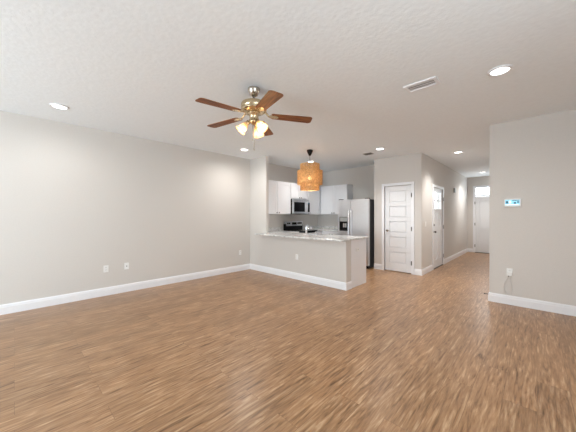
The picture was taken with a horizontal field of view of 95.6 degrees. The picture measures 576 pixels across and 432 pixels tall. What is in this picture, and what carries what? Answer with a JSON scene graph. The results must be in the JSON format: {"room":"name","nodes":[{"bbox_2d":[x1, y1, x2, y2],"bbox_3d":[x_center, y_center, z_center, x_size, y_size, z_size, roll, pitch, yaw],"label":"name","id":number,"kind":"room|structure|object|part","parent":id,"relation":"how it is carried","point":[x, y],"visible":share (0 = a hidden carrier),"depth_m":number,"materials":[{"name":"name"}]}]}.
{"room":"empty living room","nodes":[
{"label":"empty living room","id":0,"kind":"room"},
{"bbox_2d":[0,110,317,304],"bbox_3d":[-2.536,-0.045,4.962,0.120,2.740,10.320,0,0,44],"label":"wall","id":1,"kind":"structure","parent":0,"point":[76,201],"depth_m":4.38,"materials":[{"name":"paint"}]},
{"bbox_2d":[103,265,108,271],"bbox_3d":[-3.031,0.880,4.348,0.009,0.114,0.070,0,0,44],"label":"outlet","id":2,"kind":"object","parent":1,"relation":"attached to","point":[106,267],"visible":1,"depth_m":4.35,"materials":[{"name":"white plastic"}]},
{"bbox_2d":[0,264,249,314],"bbox_3d":[-3.459,1.258,3.896,0.016,0.135,7.264,0,0,44],"label":"baseboard","id":3,"kind":"structure","parent":1,"relation":"attached to","point":[9,308],"depth_m":4.34,"materials":[{"name":"white wood"}]},
{"bbox_2d":[124,263,128,269],"bbox_3d":[-2.820,0.875,4.563,0.019,0.114,0.070,0,0,44],"label":"plate","id":4,"kind":"object","parent":1,"relation":"attached to","point":[126,265],"visible":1,"depth_m":4.56,"materials":[{"name":"white plastic"}]},
{"bbox_2d":[269,227,282,230],"bbox_3d":[-0.512,0.361,6.981,0.019,0.100,1.055,0,0,44],"label":"backsplash","id":5,"kind":"structure","parent":1,"relation":"attached to","point":[272,228],"depth_m":7.17,"materials":[{"name":"stone"}]},
{"bbox_2d":[269,180,290,213],"bbox_3d":[-0.395,-0.480,6.866,0.347,0.866,1.065,0,0,44],"label":"upper cabinet","id":6,"kind":"object","parent":1,"relation":"attached to","point":[279,192],"visible":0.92,"depth_m":6.85,"materials":[{"name":"white wood"}]},
{"bbox_3d":[-0.461,-0.471,6.601,0.018,0.824,0.530,0,0,44],"label":"door","id":7,"kind":"part","parent":6,"relation":"part of","materials":[{"name":"white wood"}]},
{"bbox_3d":[-0.102,-0.471,6.977,0.018,0.824,0.488,0,0,44],"label":"door","id":8,"kind":"part","parent":6,"relation":"part of","materials":[{"name":"white wood"}]},
{"bbox_2d":[290,183,307,199],"bbox_3d":[0.237,-0.694,7.527,0.347,0.438,0.760,0,0,44],"label":"upper cabinet","id":9,"kind":"object","parent":1,"relation":"attached to","point":[296,193],"visible":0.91,"depth_m":7.37,"materials":[{"name":"white wood"}]},
{"bbox_3d":[0.204,-0.685,7.298,0.018,0.396,0.368,0,0,44],"label":"door","id":10,"kind":"part","parent":9,"relation":"part of","materials":[{"name":"white wood"}]},
{"bbox_2d":[291,199,309,213],"bbox_3d":[0.270,-0.262,7.496,0.438,0.418,0.754,0,0,44],"label":"microwave","id":11,"kind":"object","parent":9,"relation":"attached to","point":[298,206],"visible":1,"depth_m":7.33,"materials":[{"name":"silver metal"}]},
{"bbox_3d":[0.315,-0.239,7.317,0.033,0.348,0.553,0,0,44],"label":"door","id":12,"kind":"part","parent":11,"relation":"part of","materials":[{"name":"black glass"}]},
{"bbox_3d":[0.381,-0.443,7.389,0.029,0.053,0.750,0,0,44],"label":"vent panel","id":13,"kind":"part","parent":11,"relation":"part of","materials":[{"name":"silver metal"}]},
{"bbox_3d":[0.465,-0.685,7.572,0.018,0.396,0.367,0,0,44],"label":"door","id":14,"kind":"part","parent":9,"relation":"part of","materials":[{"name":"white wood"}]},
{"bbox_2d":[308,187,321,214],"bbox_3d":[0.806,-0.480,8.124,0.347,0.866,0.886,0,0,44],"label":"upper cabinet","id":15,"kind":"object","parent":1,"relation":"attached to","point":[314,197],"visible":0.43,"depth_m":7.96,"materials":[{"name":"white wood"}]},
{"bbox_2d":[0,252,575,431],"bbox_3d":[1.478,1.375,4.374,6.740,0.100,15.010,0,0,44],"label":"floor","id":16,"kind":"structure","parent":0,"point":[249,350],"depth_m":2.44,"materials":[{"name":"wood"}]},
{"bbox_2d":[284,221,317,233],"bbox_3d":[0.383,0.725,7.388,0.696,1.140,0.750,0,0,44],"label":"range","id":17,"kind":"object","parent":16,"relation":"on","point":[288,225],"visible":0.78,"depth_m":7.45,"materials":[{"name":"black metal"}]},
{"bbox_3d":[0.159,0.220,7.602,0.076,0.130,0.750,0,0,44],"label":"control panel","id":18,"kind":"part","parent":17,"relation":"part of","materials":[{"name":"silver metal"}]},
{"bbox_2d":[284,229,317,231],"bbox_3d":[0.361,0.414,7.409,0.635,0.020,0.750,0,0,44],"label":"cooktop","id":19,"kind":"object","parent":17,"relation":"in","point":[300,230],"depth_m":7.28,"materials":[{"name":"black glass"}]},
{"bbox_2d":[322,231,337,234],"bbox_3d":[1.439,0.884,7.686,0.667,0.882,0.647,0,0,44],"label":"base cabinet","id":20,"kind":"object","parent":16,"relation":"on","point":[323,232],"visible":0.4,"depth_m":7.50,"materials":[{"name":"white wood"}]},
{"bbox_2d":[338,198,373,268],"bbox_3d":[1.926,0.432,7.035,0.885,1.765,0.860,0,0,44],"label":"refrigerator","id":21,"kind":"object","parent":16,"relation":"on","point":[355,216],"visible":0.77,"depth_m":6.67,"materials":[{"name":"grey metal"}]},
{"bbox_3d":[1.512,0.405,6.967,0.381,1.670,0.070,0,0,44],"label":"freezer door","id":22,"kind":"part","parent":21,"relation":"part of","materials":[{"name":"silver metal"}]},
{"bbox_3d":[1.836,0.405,6.659,0.496,1.670,0.070,0,0,44],"label":"door","id":23,"kind":"part","parent":21,"relation":"part of","materials":[{"name":"silver metal"}]},
{"bbox_2d":[351,239,365,287],"bbox_3d":[0.599,0.884,5.727,2.120,0.882,0.608,0,0,44],"label":"base cabinet","id":24,"kind":"object","parent":16,"relation":"on","point":[358,259],"visible":0.12,"depth_m":4.97,"materials":[{"name":"white wood"}]},
{"bbox_2d":[254,227,367,241],"bbox_3d":[0.381,0.376,5.922,2.774,0.130,1.355,0,0,44],"label":"countertop","id":25,"kind":"structure","parent":24,"relation":"on","point":[273,231],"depth_m":5.50,"materials":[{"name":"stone"}]},
{"bbox_2d":[305,225,311,234],"bbox_3d":[0.477,0.301,5.797,0.115,0.219,0.235,0,0,44],"label":"faucet","id":26,"kind":"object","parent":25,"relation":"on","point":[306,227],"visible":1,"depth_m":5.74,"materials":[{"name":"silver metal"}]},
{"bbox_3d":[0.916,0.884,8.022,0.647,0.882,0.883,0,0,44],"label":"base cabinet","id":27,"kind":"object","parent":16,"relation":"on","visible":0},
{"bbox_2d":[303,225,337,231],"bbox_3d":[1.142,0.376,7.806,1.274,0.130,0.884,0,0,44],"label":"countertop","id":28,"kind":"structure","parent":27,"relation":"on","point":[319,228],"depth_m":8.10,"materials":[{"name":"stone"}]},
{"bbox_2d":[0,0,575,177],"bbox_3d":[1.478,-1.465,4.374,6.740,0.100,15.010,0,0,44],"label":"ceiling","id":29,"kind":"structure","parent":0,"point":[135,68],"depth_m":2.54,"materials":[{"name":"white paint"}]},
{"bbox_2d":[49,103,68,109],"bbox_3d":[-2.944,-1.407,3.361,0.196,0.016,0.196,0,0,44],"label":"recessed light","id":30,"kind":"object","parent":29,"relation":"in","point":[54,105],"visible":1,"depth_m":3.36,"materials":[{"name":"white"}]},
{"bbox_2d":[195,86,311,149],"bbox_3d":[-0.413,-1.067,2.880,1.270,0.694,1.228,0,0,44],"label":"ceiling fan","id":31,"kind":"object","parent":29,"relation":"hanging from","point":[253,107],"visible":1,"depth_m":2.85,"materials":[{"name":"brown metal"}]},
{"bbox_3d":[-0.686,-1.108,2.611,0.460,0.021,0.146,-4,2,-44],"label":"blade","id":32,"kind":"part","parent":31,"relation":"part of","materials":[{"name":"brown wood"}]},
{"bbox_3d":[-0.754,-1.108,3.106,0.460,0.021,0.146,-3,-1,28],"label":"blade","id":33,"kind":"part","parent":31,"relation":"part of","materials":[{"name":"brown wood"}]},
{"bbox_3d":[-0.514,-0.967,2.878,0.122,0.145,0.136,0,0,44],"label":"lamp shade","id":34,"kind":"part","parent":31,"relation":"part of","materials":[{"name":"beige glass"}]},
{"bbox_3d":[-0.350,-0.967,3.038,0.122,0.145,0.138,0,0,44],"label":"lamp shade","id":35,"kind":"part","parent":31,"relation":"part of","materials":[{"name":"beige glass"}]},
{"bbox_3d":[-0.279,-0.967,2.813,0.121,0.145,0.137,0,0,-15],"label":"lamp shade","id":36,"kind":"part","parent":31,"relation":"part of","materials":[{"name":"beige glass"}]},
{"bbox_3d":[-0.304,-1.108,3.323,0.146,0.021,0.460,0,-3,10],"label":"blade","id":37,"kind":"part","parent":31,"relation":"part of","materials":[{"name":"brown wood"}]},
{"bbox_3d":[-0.195,-1.108,2.523,0.146,0.021,0.460,0,3,-26],"label":"blade","id":38,"kind":"part","parent":31,"relation":"part of","materials":[{"name":"brown wood"}]},
{"bbox_3d":[0.041,-1.108,2.963,0.460,0.021,0.146,3,0,-8],"label":"blade","id":39,"kind":"part","parent":31,"relation":"part of","materials":[{"name":"brown wood"}]},
{"bbox_2d":[297,149,322,190],"bbox_3d":[0.469,-0.984,5.606,0.548,0.860,0.548,0,0,17],"label":"pendant lamp","id":40,"kind":"object","parent":29,"relation":"hanging from","point":[309,176],"visible":1,"depth_m":5.43,"materials":[{"name":"brown wicker"}]},
{"bbox_2d":[403,76,440,92],"bbox_3d":[1.440,-1.409,2.814,0.320,0.012,0.190,0,0,44],"label":"ceiling vent","id":41,"kind":"object","parent":29,"relation":"in","point":[432,81],"visible":1,"depth_m":2.80,"materials":[{"name":"grey metal"}]},
{"bbox_2d":[487,64,512,75],"bbox_3d":[2.055,-1.407,2.531,0.196,0.016,0.196,0,0,44],"label":"recessed light","id":42,"kind":"object","parent":29,"relation":"in","point":[502,69],"visible":1,"depth_m":2.52,"materials":[{"name":"white"}]},
{"bbox_2d":[250,156,350,282],"bbox_3d":[0.104,-0.045,5.657,2.740,2.740,0.170,0,0,44],"label":"wall","id":43,"kind":"structure","parent":0,"point":[331,260],"depth_m":5.73,"materials":[{"name":"paint"}]},
{"bbox_2d":[250,264,345,290],"bbox_3d":[0.039,1.258,5.590,2.740,0.135,0.016,0,0,44],"label":"baseboard","id":44,"kind":"structure","parent":43,"relation":"attached to","point":[307,278],"depth_m":5.33,"materials":[{"name":"white wood"}]},
{"bbox_2d":[346,281,351,290],"bbox_3d":[1.095,1.258,4.700,0.016,0.135,0.186,0,0,44],"label":"baseboard","id":45,"kind":"structure","parent":43,"relation":"attached to","point":[348,284],"depth_m":4.69,"materials":[{"name":"white wood"}]},
{"bbox_2d":[318,165,373,225],"bbox_3d":[1.880,-0.045,7.798,2.355,2.740,0.120,0,0,44],"label":"wall","id":46,"kind":"structure","parent":0,"point":[361,178],"depth_m":7.69,"materials":[{"name":"paint"}]},
{"bbox_2d":[303,225,337,228],"bbox_3d":[1.142,0.361,7.806,1.274,0.100,0.884,0,0,44],"label":"backsplash","id":47,"kind":"structure","parent":46,"relation":"attached to","point":[313,227],"depth_m":8.30,"materials":[{"name":"stone"}]},
{"bbox_2d":[321,184,352,214],"bbox_3d":[1.441,-0.480,7.891,0.948,0.866,0.347,0,0,44],"label":"upper cabinet","id":48,"kind":"object","parent":46,"relation":"attached to","point":[330,195],"visible":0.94,"depth_m":7.77,"materials":[{"name":"white wood"}]},
{"bbox_3d":[1.190,-0.471,7.945,0.450,0.824,0.018,0,0,44],"label":"door","id":49,"kind":"part","parent":48,"relation":"part of","materials":[{"name":"white wood"}]},
{"bbox_3d":[1.522,-0.471,7.628,0.452,0.824,0.018,0,0,44],"label":"door","id":50,"kind":"part","parent":48,"relation":"part of","materials":[{"name":"white wood"}]},
{"bbox_2d":[374,152,422,268],"bbox_3d":[2.610,-0.045,6.231,1.105,2.740,0.120,0,0,44],"label":"wall","id":51,"kind":"structure","parent":0,"point":[404,168],"depth_m":6.11,"materials":[{"name":"paint"}]},
{"bbox_2d":[374,263,381,269],"bbox_3d":[2.236,1.258,6.494,0.200,0.135,0.016,0,0,44],"label":"baseboard","id":52,"kind":"structure","parent":51,"relation":"attached to","point":[376,266],"depth_m":6.48,"materials":[{"name":"white wood"}]},
{"bbox_2d":[382,181,413,274],"bbox_3d":[2.624,0.272,6.205,0.754,2.107,0.138,0,0,44],"label":"trim","id":53,"kind":"structure","parent":51,"relation":"attached to","point":[401,183],"depth_m":6.06,"materials":[{"name":"white wood"}]},
{"bbox_2d":[385,185,411,272],"bbox_3d":[2.604,0.299,6.172,0.642,2.028,0.089,0,0,44],"label":"door","id":54,"kind":"structure","parent":51,"relation":"in","point":[398,228],"depth_m":6.18,"materials":[{"name":"white wood"}]},
{"bbox_2d":[414,269,420,275],"bbox_3d":[2.910,1.258,5.850,0.145,0.135,0.016,0,0,44],"label":"baseboard","id":55,"kind":"structure","parent":51,"relation":"attached to","point":[416,271],"depth_m":5.85,"materials":[{"name":"white wood"}]},
{"bbox_2d":[423,154,466,268],"bbox_3d":[4.802,-0.045,7.816,0.120,2.740,5.200,0,0,44],"label":"wall","id":56,"kind":"structure","parent":0,"point":[435,172],"depth_m":7.50,"materials":[{"name":"paint"}]},
{"bbox_2d":[421,265,432,275],"bbox_3d":[3.252,1.258,6.091,0.016,0.135,0.836,0,0,44],"label":"baseboard","id":57,"kind":"structure","parent":56,"relation":"attached to","point":[429,268],"depth_m":6.03,"materials":[{"name":"white wood"}]},
{"bbox_2d":[432,184,443,269],"bbox_3d":[3.860,0.272,6.815,0.138,2.107,1.044,0,0,44],"label":"trim","id":58,"kind":"structure","parent":56,"relation":"attached to","point":[433,185],"depth_m":6.59,"materials":[{"name":"white wood"}]},
{"bbox_2d":[434,188,443,268],"bbox_3d":[3.885,0.305,6.803,0.170,2.039,0.932,0,0,44],"label":"door","id":59,"kind":"structure","parent":56,"relation":"in","point":[437,212],"depth_m":6.79,"materials":[{"name":"white wood"}]},
{"bbox_2d":[444,248,467,263],"bbox_3d":[5.455,1.258,8.402,0.016,0.135,3.450,0,0,44],"label":"baseboard","id":60,"kind":"structure","parent":56,"relation":"attached to","point":[446,260],"depth_m":8.16,"materials":[{"name":"white wood"}]},
{"bbox_2d":[467,176,488,248],"bbox_3d":[7.160,-0.045,9.242,1.563,2.740,0.120,0,0,44],"label":"wall","id":61,"kind":"structure","parent":0,"point":[484,180],"depth_m":9.57,"materials":[{"name":"paint"}]},
{"bbox_2d":[473,185,488,251],"bbox_3d":[7.168,0.115,9.209,1.044,2.420,0.118,0,0,44],"label":"trim","id":62,"kind":"structure","parent":61,"relation":"attached to","point":[474,187],"depth_m":9.49,"materials":[{"name":"white wood"}]},
{"bbox_2d":[475,196,488,253],"bbox_3d":[7.156,0.310,9.208,0.930,2.030,0.156,0,0,44],"label":"door","id":63,"kind":"structure","parent":61,"relation":"in","point":[481,202],"depth_m":9.37,"materials":[{"name":"white wood"}]},
{"bbox_2d":[489,109,575,305],"bbox_3d":[3.852,-0.045,3.485,1.837,2.740,0.120,0,0,44],"label":"wall","id":64,"kind":"structure","parent":0,"point":[532,160],"depth_m":3.71,"materials":[{"name":"paint"}]},
{"bbox_2d":[504,272,512,294],"bbox_3d":[3.290,1.004,3.900,0.105,0.337,0.035,0,0,44],"label":"power adapter","id":65,"kind":"object","parent":64,"relation":"attached to","point":[508,273],"visible":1,"depth_m":3.88,"materials":[{"name":"white plastic"}]},
{"bbox_2d":[504,199,520,206],"bbox_3d":[3.333,-0.195,3.876,0.190,0.116,0.029,0,0,44],"label":"control panel","id":66,"kind":"object","parent":64,"relation":"attached to","point":[507,202],"visible":1,"depth_m":3.87,"materials":[{"name":"white plastic"}]},
{"bbox_2d":[489,292,575,316],"bbox_3d":[3.805,1.258,3.436,1.837,0.135,0.016,0,0,44],"label":"baseboard","id":67,"kind":"structure","parent":64,"relation":"attached to","point":[553,307],"depth_m":3.71,"materials":[{"name":"white wood"}]}
]}

